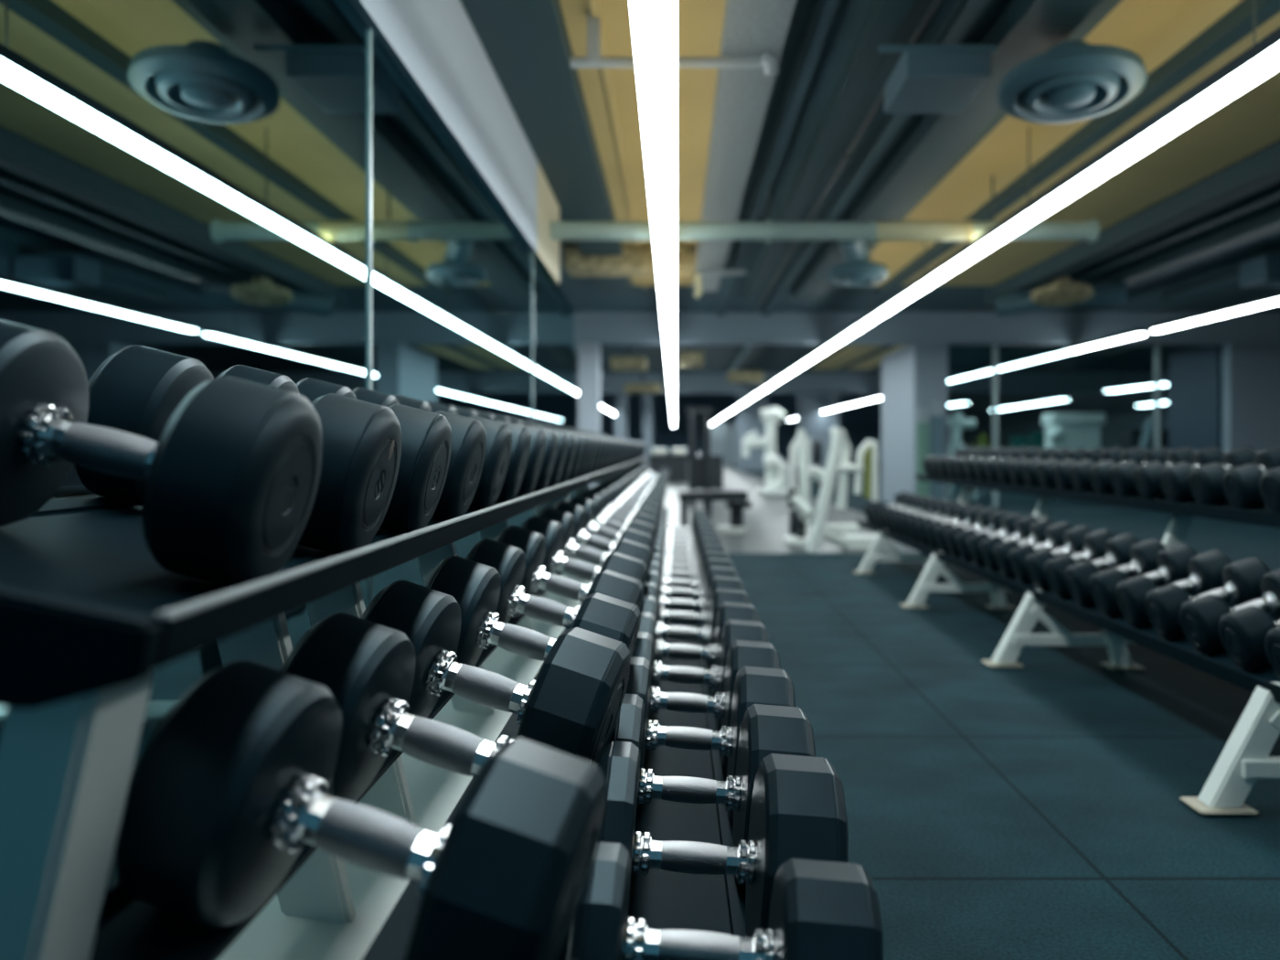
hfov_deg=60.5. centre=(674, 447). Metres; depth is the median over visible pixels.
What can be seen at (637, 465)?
dumbbell
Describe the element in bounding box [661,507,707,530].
dumbbell
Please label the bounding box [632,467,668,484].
dumbbell
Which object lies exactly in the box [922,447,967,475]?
dumbbell
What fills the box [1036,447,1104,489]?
dumbbell
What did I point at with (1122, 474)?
dumbbell
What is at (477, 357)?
ceiling panel
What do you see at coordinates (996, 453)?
dumbbell
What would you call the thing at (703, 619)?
dumbbell
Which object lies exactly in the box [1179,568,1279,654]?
dumbbell
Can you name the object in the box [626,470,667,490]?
dumbbell
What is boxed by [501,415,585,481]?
dumbbell
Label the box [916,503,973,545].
dumbbell
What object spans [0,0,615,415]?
linear light
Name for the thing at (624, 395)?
trim
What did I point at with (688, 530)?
dumbbell
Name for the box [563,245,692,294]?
duct
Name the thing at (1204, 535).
wall
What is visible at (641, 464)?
dumbbell
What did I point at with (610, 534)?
dumbbell
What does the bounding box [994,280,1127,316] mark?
duct
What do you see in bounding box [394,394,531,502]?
dumbbell
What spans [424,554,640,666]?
dumbbell
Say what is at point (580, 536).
dumbbell
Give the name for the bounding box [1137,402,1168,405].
diffuser
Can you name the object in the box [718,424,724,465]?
trim
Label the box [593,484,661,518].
dumbbell
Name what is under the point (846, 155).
conduit
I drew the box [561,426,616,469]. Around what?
dumbbell
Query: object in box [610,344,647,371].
duct
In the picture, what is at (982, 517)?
dumbbell
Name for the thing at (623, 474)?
dumbbell
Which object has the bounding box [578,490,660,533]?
dumbbell
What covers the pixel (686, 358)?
duct
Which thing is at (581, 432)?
dumbbell
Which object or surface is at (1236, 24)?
trim
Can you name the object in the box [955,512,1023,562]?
dumbbell
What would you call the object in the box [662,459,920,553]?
floor
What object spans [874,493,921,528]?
dumbbell
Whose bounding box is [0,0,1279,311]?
ceiling
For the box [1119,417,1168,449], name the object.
climber
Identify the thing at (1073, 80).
air vent
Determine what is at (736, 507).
bench
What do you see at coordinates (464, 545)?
floor
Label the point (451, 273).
air vent
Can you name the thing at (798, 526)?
exercise machine
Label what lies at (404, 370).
column
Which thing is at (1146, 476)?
dumbbell
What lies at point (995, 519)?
dumbbell
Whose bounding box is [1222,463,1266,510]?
dumbbell
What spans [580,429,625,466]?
dumbbell
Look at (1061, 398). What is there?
linear light
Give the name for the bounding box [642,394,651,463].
trim
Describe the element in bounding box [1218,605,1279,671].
dumbbell
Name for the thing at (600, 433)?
dumbbell
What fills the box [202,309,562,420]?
linear light
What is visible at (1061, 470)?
dumbbell
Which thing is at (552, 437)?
dumbbell
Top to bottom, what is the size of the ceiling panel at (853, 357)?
0.100 m
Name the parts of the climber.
arm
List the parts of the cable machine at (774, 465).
arm, arm, post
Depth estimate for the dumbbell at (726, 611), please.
2.94 m
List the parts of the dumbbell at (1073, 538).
handle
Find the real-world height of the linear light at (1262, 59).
0.606 m
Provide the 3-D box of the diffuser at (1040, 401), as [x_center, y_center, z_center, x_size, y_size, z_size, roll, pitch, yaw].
[12.408,-1.500,38.932,0.260,0.020,9.941,0,0,4]
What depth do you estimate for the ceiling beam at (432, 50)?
5.03 m
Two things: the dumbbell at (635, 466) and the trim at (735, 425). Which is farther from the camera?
the trim at (735, 425)
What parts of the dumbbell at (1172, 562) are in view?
handle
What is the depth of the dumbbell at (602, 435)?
9.71 m
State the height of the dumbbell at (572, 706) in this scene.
0.320 m
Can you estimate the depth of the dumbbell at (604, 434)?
10.75 m
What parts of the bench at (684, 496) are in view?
leg, leg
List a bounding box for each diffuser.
[0,281,198,331]
[948,403,968,405]
[991,399,1068,410]
[1104,384,1168,391]
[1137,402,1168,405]
[1151,298,1279,331]
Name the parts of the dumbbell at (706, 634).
handle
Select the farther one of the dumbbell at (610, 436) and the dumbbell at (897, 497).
the dumbbell at (610, 436)
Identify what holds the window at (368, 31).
in the ceiling beam at (432, 50)
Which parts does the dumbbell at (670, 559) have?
handle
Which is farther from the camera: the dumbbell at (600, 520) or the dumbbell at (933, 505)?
the dumbbell at (933, 505)
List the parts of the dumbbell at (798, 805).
handle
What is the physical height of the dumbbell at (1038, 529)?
0.269 m
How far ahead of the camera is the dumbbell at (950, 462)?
8.20 m
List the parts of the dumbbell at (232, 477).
handle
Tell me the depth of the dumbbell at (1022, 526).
5.70 m
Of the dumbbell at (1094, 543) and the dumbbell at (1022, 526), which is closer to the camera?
the dumbbell at (1094, 543)
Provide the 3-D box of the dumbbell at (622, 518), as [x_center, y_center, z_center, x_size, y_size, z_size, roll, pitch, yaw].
[-0.276,0.355,5.421,0.414,0.320,0.240,0,0,4]
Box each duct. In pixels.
[0,255,99,287]
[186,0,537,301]
[200,280,333,316]
[253,44,399,114]
[443,240,473,262]
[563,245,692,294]
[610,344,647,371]
[624,371,661,394]
[678,344,704,366]
[727,354,763,382]
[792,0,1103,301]
[838,219,871,262]
[878,44,997,114]
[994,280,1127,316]
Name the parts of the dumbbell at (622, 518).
handle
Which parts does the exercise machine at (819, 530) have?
post, post, panel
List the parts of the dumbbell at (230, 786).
handle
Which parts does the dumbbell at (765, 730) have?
handle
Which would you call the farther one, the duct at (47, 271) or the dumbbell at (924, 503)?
the duct at (47, 271)
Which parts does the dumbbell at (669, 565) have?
handle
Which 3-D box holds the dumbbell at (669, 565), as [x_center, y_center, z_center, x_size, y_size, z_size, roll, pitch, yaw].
[0.050,0.552,5.060,0.343,0.297,0.276,0,0,0]
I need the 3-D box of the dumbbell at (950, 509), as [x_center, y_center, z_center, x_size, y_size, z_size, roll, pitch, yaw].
[1.735,0.487,7.222,0.396,0.269,0.167,0,0,-1]
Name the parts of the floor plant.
pot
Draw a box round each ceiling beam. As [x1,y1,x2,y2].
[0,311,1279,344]
[211,372,1168,393]
[333,0,559,284]
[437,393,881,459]
[693,0,796,291]
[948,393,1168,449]
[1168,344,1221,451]
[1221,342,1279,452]
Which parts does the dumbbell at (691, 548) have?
handle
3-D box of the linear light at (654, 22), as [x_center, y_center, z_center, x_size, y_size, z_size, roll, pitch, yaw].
[-0.072,-1.797,38.200,0.165,0.606,75.600,0,0,0]
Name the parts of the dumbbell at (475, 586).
handle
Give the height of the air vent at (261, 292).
0.291 m
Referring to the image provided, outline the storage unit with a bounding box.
[647,454,688,482]
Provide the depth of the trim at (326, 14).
7.40 m
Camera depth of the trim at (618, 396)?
46.00 m
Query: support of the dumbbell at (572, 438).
in the dumbbell rack at (89, 616)
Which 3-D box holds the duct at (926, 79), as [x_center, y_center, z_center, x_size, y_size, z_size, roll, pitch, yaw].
[1.255,-1.855,5.535,0.560,0.150,0.630,0,0,0]
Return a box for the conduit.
[755,0,942,311]
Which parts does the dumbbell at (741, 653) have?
handle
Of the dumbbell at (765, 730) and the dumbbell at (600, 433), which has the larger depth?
the dumbbell at (600, 433)
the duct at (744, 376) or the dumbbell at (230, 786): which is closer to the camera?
the dumbbell at (230, 786)
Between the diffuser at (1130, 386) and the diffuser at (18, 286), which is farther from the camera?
the diffuser at (1130, 386)
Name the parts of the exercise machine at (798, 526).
weight plate, weight plate, weight plate, weight plate, arm, post, post, weight plate, weight plate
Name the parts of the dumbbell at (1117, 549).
handle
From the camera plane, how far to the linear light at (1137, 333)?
18.19 m
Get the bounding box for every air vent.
[127,40,279,124]
[229,276,292,306]
[426,261,486,287]
[828,261,888,287]
[997,40,1146,124]
[1031,276,1093,306]
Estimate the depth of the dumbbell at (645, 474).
12.76 m
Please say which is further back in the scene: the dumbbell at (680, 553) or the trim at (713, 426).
the trim at (713, 426)
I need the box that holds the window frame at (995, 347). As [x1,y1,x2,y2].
[992,345,1159,507]
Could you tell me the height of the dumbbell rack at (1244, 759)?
0.831 m
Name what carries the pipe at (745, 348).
attached to the ceiling at (216, 357)
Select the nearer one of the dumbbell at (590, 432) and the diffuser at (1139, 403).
the dumbbell at (590, 432)
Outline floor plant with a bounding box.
[973,433,991,498]
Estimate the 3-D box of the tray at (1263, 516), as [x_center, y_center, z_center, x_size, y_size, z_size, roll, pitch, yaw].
[2.259,0.193,5.925,0.445,0.156,6.750,0,0,0]
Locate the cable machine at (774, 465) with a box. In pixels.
[741,406,789,496]
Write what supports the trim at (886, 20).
attached to the ceiling at (133, 26)
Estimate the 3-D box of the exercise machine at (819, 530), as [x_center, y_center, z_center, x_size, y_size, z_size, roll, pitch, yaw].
[1.594,0.399,10.260,1.100,1.182,0.522,0,0,-38]
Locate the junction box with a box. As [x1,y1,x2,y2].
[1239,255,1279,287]
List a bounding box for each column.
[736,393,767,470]
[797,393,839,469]
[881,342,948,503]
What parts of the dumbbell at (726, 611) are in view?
handle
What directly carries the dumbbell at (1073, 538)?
in the dumbbell rack at (1244, 759)
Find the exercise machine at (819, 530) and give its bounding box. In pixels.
[807,426,884,554]
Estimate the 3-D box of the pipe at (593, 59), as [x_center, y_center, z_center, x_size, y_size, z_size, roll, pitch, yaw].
[0.000,-1.946,5.289,1.001,0.309,0.088,0,0,0]
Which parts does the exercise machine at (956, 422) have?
leg, post, arm, leg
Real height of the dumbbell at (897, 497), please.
0.269 m
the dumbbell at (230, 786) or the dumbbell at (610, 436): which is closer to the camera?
the dumbbell at (230, 786)
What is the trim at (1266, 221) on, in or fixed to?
attached to the ceiling at (133, 26)
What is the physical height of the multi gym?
1.628 m
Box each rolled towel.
[651,448,666,455]
[672,448,686,455]
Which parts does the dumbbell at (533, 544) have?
handle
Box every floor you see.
[106,553,1279,959]
[454,461,642,553]
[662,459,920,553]
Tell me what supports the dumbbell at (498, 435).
in the dumbbell rack at (89, 616)
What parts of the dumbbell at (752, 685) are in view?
handle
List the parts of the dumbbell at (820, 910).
handle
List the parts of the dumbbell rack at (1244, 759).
foot plate, leg, foot plate, leg, leg, leg, foot plate, foot plate, leg, leg, foot plate, foot plate, leg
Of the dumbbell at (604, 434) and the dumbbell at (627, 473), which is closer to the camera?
the dumbbell at (627, 473)
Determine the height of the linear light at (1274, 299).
0.606 m
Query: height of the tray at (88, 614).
0.163 m
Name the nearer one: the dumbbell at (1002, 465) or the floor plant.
the dumbbell at (1002, 465)
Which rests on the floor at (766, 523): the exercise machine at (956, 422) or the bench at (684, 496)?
the bench at (684, 496)
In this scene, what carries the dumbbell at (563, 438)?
in the dumbbell rack at (89, 616)
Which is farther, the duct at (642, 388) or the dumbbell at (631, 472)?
the duct at (642, 388)
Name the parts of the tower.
post, post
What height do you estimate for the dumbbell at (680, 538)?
0.297 m
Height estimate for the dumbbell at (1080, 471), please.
0.244 m
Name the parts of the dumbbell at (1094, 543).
handle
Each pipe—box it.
[210,174,1099,242]
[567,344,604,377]
[570,9,778,74]
[693,269,746,298]
[725,344,753,377]
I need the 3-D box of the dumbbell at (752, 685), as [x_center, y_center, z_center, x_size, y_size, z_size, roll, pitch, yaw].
[0.052,0.552,2.080,0.343,0.297,0.276,0,0,1]
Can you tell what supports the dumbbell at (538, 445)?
in the dumbbell rack at (89, 616)
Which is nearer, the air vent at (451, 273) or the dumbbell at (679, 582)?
the dumbbell at (679, 582)
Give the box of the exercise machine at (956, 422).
[948,411,977,500]
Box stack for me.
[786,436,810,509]
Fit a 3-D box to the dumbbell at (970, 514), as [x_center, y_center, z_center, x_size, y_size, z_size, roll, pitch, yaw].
[1.735,0.487,6.730,0.396,0.269,0.167,0,0,0]
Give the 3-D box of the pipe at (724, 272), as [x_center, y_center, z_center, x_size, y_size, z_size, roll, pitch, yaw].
[0.475,-1.734,11.600,0.552,0.311,0.060,0,0,0]
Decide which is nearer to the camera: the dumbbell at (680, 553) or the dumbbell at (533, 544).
the dumbbell at (533, 544)
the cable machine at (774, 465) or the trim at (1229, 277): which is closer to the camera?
the trim at (1229, 277)
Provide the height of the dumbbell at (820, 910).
0.222 m
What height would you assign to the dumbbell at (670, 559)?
0.297 m
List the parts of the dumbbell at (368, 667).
handle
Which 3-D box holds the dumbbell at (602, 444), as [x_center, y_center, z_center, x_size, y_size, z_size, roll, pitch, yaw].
[-0.578,0.004,5.946,0.404,0.284,0.208,0,0,-1]
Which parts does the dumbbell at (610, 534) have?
handle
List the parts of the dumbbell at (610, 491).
handle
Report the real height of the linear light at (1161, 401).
3.120 m
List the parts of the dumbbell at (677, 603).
handle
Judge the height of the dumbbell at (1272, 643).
0.269 m
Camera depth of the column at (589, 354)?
16.90 m
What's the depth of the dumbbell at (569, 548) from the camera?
3.56 m
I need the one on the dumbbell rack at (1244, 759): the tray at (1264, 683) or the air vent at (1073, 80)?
the tray at (1264, 683)
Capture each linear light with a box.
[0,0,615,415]
[0,256,198,331]
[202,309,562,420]
[629,0,677,426]
[710,0,1279,425]
[778,344,822,375]
[787,329,1146,420]
[948,393,970,405]
[989,393,1069,410]
[1103,357,1168,391]
[1135,393,1168,405]
[1151,256,1279,331]
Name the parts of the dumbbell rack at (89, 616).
leg, shelf rail, panel, shelf rail, leg, leg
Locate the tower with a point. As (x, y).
(705, 473)
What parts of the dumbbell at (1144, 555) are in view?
handle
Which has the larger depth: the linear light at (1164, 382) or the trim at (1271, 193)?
the linear light at (1164, 382)
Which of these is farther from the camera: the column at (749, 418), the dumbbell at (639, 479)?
the column at (749, 418)
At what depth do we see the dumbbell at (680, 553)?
5.64 m
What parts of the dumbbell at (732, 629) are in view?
handle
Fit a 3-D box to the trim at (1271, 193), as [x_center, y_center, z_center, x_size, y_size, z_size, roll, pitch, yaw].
[4.750,-2.040,6.550,0.100,0.120,16.100,0,0,0]
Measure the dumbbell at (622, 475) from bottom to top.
0.320 m
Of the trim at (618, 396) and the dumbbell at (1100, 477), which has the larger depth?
the trim at (618, 396)
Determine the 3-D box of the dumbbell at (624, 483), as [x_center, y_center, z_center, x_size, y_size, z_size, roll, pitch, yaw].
[-0.270,0.355,7.261,0.414,0.320,0.240,0,0,4]
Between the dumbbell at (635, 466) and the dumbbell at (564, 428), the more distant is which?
the dumbbell at (635, 466)
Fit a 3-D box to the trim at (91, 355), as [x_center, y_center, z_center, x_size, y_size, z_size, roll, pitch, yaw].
[-9.150,-0.335,17.900,0.900,2.570,2.000,0,0,0]
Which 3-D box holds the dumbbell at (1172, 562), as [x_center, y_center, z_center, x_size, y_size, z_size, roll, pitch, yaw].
[1.735,0.487,4.034,0.396,0.269,0.167,0,0,-1]
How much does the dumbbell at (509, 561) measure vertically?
0.320 m
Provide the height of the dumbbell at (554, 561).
0.320 m
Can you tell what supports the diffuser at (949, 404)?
attached to the linear light at (957, 402)
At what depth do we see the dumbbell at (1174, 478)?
4.53 m
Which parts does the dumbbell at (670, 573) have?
handle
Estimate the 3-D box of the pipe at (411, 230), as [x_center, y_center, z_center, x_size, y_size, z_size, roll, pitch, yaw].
[-0.150,-1.842,8.450,6.780,0.516,0.176,0,0,0]
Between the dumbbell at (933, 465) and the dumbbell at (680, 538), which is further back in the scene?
the dumbbell at (933, 465)
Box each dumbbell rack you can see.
[0,456,746,959]
[853,474,1279,814]
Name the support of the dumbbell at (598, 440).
in the dumbbell rack at (89, 616)
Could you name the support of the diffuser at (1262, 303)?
attached to the linear light at (1274, 299)
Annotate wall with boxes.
[724,459,1279,553]
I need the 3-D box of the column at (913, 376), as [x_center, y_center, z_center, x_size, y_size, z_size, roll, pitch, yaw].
[3.950,-0.335,18.250,0.520,2.570,2.700,0,0,0]
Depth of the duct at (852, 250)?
10.40 m
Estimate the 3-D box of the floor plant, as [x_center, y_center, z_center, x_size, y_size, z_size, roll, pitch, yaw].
[5.901,0.333,20.996,0.540,1.234,0.546,0,0,0]
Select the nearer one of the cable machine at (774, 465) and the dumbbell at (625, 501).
the dumbbell at (625, 501)
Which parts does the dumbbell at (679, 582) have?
handle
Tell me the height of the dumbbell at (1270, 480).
0.244 m
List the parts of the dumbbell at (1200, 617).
handle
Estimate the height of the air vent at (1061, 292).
0.291 m
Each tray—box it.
[0,456,650,709]
[627,586,746,937]
[856,520,1279,703]
[915,474,1279,527]
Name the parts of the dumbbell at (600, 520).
handle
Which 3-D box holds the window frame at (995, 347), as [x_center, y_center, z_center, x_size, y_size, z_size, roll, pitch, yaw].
[6.380,-0.335,17.100,4.320,2.530,0.020,0,0,0]
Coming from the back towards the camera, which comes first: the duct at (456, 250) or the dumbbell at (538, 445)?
the duct at (456, 250)
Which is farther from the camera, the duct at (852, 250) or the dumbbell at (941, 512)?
the duct at (852, 250)
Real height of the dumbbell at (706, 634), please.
0.297 m
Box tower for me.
[685,406,723,508]
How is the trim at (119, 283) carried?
attached to the ceiling at (133, 26)
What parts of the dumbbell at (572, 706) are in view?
handle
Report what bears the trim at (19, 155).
attached to the ceiling at (133, 26)
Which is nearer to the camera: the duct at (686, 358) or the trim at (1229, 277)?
the trim at (1229, 277)
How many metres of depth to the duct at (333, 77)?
5.31 m
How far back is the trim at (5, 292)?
14.14 m
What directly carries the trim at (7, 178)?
attached to the ceiling at (133, 26)
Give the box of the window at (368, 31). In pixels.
[365,27,533,608]
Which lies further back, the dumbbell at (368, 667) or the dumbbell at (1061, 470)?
the dumbbell at (1061, 470)
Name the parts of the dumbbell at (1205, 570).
handle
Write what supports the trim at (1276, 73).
attached to the ceiling at (133, 26)
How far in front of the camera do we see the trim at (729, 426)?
60.01 m
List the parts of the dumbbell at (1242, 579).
handle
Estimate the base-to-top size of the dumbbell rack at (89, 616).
0.938 m
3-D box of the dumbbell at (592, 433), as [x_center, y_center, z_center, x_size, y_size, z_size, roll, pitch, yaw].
[-0.578,0.004,8.716,0.404,0.284,0.208,0,0,0]
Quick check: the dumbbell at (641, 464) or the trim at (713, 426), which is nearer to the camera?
the dumbbell at (641, 464)
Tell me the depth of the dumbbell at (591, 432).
9.37 m
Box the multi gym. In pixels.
[1041,413,1106,449]
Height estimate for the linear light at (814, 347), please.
0.197 m
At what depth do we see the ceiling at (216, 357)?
28.06 m
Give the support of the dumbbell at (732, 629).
in the dumbbell rack at (89, 616)
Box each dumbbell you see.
[0,320,322,588]
[73,345,401,554]
[113,660,606,959]
[217,364,451,534]
[279,612,512,802]
[295,377,486,521]
[352,387,511,510]
[361,579,629,765]
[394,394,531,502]
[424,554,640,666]
[426,400,546,497]
[449,405,558,491]
[465,538,643,645]
[469,408,568,488]
[487,412,577,485]
[496,524,647,618]
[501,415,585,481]
[512,416,590,479]
[522,515,652,596]
[526,419,596,477]
[533,420,601,475]
[539,507,653,575]
[542,422,605,473]
[551,424,608,472]
[554,501,656,558]
[555,425,612,470]
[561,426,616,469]
[566,842,884,959]
[567,495,658,545]
[570,427,618,468]
[571,427,620,467]
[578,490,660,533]
[579,429,623,466]
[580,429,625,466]
[585,430,627,465]
[586,487,661,524]
[589,431,629,464]
[590,431,630,463]
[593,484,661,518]
[595,432,632,463]
[597,740,848,938]
[599,433,635,461]
[600,481,663,515]
[602,434,633,462]
[604,434,636,461]
[606,479,663,508]
[608,435,639,460]
[608,693,816,889]
[609,435,640,459]
[609,436,638,460]
[610,477,665,503]
[615,475,665,500]
[618,474,665,497]
[620,472,666,494]
[624,471,666,491]
[624,656,795,820]
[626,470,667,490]
[628,469,667,487]
[630,468,668,485]
[631,631,779,774]
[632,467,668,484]
[634,467,668,482]
[635,466,668,480]
[637,465,669,479]
[638,611,767,731]
[639,464,669,479]
[640,463,669,476]
[640,464,669,477]
[640,595,758,696]
[642,582,748,669]
[643,463,670,475]
[645,571,744,647]
[649,561,737,646]
[650,553,734,629]
[651,546,729,589]
[652,540,725,580]
[654,534,723,571]
[656,530,720,564]
[657,525,717,557]
[658,522,714,552]
[659,518,714,546]
[660,514,711,542]
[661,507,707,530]
[661,509,708,533]
[661,512,710,537]
[863,490,907,523]
[868,492,914,526]
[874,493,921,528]
[880,495,928,531]
[885,496,936,533]
[892,498,944,536]
[899,500,953,539]
[907,501,962,542]
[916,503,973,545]
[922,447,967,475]
[924,505,984,549]
[929,447,976,476]
[934,507,997,553]
[937,447,985,477]
[944,510,1010,557]
[946,447,995,478]
[954,447,1005,479]
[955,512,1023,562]
[963,447,1016,480]
[967,515,1039,566]
[973,447,1028,481]
[980,518,1055,572]
[984,447,1041,482]
[993,521,1073,577]
[995,447,1055,484]
[1008,447,1071,485]
[1009,524,1093,584]
[1022,447,1087,487]
[1025,529,1115,590]
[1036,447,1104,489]
[1045,533,1140,598]
[1052,447,1124,490]
[1066,538,1166,607]
[1069,447,1146,492]
[1089,447,1169,494]
[1089,544,1197,617]
[1109,446,1195,497]
[1115,550,1232,628]
[1133,446,1225,500]
[1144,556,1270,639]
[1160,446,1258,502]
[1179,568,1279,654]
[1189,446,1279,506]
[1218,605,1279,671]
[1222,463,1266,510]
[1259,467,1279,512]
[1264,626,1279,677]
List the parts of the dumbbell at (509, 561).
handle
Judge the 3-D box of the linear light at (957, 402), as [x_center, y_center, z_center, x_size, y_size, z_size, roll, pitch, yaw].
[9.693,-3.050,37.933,0.280,3.120,2.397,0,0,-2]
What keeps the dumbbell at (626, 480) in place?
in the dumbbell rack at (89, 616)
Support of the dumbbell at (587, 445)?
in the dumbbell rack at (89, 616)
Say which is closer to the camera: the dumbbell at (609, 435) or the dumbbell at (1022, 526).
the dumbbell at (1022, 526)
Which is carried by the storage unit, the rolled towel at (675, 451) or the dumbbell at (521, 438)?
the rolled towel at (675, 451)
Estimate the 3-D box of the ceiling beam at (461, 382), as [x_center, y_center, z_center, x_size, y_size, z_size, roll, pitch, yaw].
[0.000,-3.410,34.200,38.000,3.380,0.400,0,0,0]
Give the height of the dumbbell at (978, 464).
0.244 m
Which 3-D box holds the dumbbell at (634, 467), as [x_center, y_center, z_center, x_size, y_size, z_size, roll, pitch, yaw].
[-0.270,0.355,11.401,0.414,0.320,0.240,0,0,4]
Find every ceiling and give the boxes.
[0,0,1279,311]
[122,344,1215,372]
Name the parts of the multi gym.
arm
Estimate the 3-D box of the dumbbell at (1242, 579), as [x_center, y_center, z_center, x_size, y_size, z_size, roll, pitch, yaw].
[1.735,0.487,3.552,0.396,0.269,0.167,0,0,1]
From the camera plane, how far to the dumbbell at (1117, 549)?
4.48 m
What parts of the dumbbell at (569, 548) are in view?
handle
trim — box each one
[0,0,455,298]
[0,126,343,303]
[0,167,288,287]
[0,189,244,284]
[0,237,168,301]
[0,287,50,301]
[67,342,127,382]
[298,0,570,315]
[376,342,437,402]
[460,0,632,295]
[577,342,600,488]
[587,0,647,288]
[615,393,622,470]
[622,393,627,439]
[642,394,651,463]
[711,424,716,455]
[716,0,839,315]
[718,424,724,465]
[726,424,732,465]
[734,424,736,465]
[745,0,917,296]
[761,0,994,315]
[874,0,1279,298]
[922,69,1279,293]
[985,141,1279,303]
[1036,181,1279,288]
[1083,203,1279,284]
[1161,252,1279,301]
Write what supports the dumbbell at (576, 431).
in the dumbbell rack at (89, 616)
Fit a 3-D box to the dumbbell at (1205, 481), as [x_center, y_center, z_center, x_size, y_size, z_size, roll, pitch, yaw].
[2.240,0.115,4.317,0.394,0.244,0.167,0,0,-1]
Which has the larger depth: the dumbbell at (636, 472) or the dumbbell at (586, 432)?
the dumbbell at (636, 472)
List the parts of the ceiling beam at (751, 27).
rail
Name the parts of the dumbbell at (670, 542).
handle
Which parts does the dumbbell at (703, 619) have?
handle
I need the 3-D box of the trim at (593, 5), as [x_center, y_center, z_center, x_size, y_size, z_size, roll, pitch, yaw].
[-0.380,-2.080,6.350,0.040,0.040,15.700,0,0,0]
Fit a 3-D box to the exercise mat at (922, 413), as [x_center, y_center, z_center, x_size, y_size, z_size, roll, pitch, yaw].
[3.796,0.169,16.780,0.182,1.562,0.070,0,0,0]
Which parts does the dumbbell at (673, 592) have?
handle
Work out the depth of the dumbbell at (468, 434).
2.10 m
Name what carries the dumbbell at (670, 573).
in the dumbbell rack at (89, 616)
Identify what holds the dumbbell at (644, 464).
in the dumbbell rack at (89, 616)
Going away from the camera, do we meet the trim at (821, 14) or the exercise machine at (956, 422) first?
the trim at (821, 14)
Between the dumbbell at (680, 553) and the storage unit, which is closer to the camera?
the dumbbell at (680, 553)
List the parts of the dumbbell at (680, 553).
handle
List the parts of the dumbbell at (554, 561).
handle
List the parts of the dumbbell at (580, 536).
handle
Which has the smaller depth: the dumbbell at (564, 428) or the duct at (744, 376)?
the dumbbell at (564, 428)
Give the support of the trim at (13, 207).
attached to the ceiling at (133, 26)
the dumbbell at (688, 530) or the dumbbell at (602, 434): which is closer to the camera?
the dumbbell at (688, 530)
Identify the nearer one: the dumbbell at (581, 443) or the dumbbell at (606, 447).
the dumbbell at (581, 443)
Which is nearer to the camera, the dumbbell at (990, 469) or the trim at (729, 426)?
the dumbbell at (990, 469)
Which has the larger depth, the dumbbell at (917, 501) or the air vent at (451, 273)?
the air vent at (451, 273)
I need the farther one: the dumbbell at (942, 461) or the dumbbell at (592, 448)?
the dumbbell at (942, 461)
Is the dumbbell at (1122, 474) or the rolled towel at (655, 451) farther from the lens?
the rolled towel at (655, 451)
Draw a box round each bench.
[678,490,747,526]
[717,500,751,533]
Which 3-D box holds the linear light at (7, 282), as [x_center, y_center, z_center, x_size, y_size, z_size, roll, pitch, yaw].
[-6.200,-1.797,10.075,0.115,0.606,8.150,0,0,0]
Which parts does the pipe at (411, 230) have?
hanger rod, hanger rod, hanger rod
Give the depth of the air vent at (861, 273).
10.87 m
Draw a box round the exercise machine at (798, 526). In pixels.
[783,429,824,545]
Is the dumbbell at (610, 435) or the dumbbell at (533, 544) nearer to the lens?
the dumbbell at (533, 544)
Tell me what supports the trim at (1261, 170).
attached to the ceiling at (133, 26)
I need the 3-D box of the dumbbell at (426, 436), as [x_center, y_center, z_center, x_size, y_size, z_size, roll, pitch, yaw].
[-0.578,0.004,1.822,0.404,0.284,0.208,0,0,0]
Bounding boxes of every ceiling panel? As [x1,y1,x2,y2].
[416,344,529,371]
[812,344,909,371]
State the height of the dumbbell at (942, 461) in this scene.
0.244 m
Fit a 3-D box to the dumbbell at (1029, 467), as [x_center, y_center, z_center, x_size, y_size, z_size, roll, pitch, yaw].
[2.240,0.115,6.420,0.394,0.244,0.167,0,0,-1]
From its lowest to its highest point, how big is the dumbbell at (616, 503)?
0.320 m

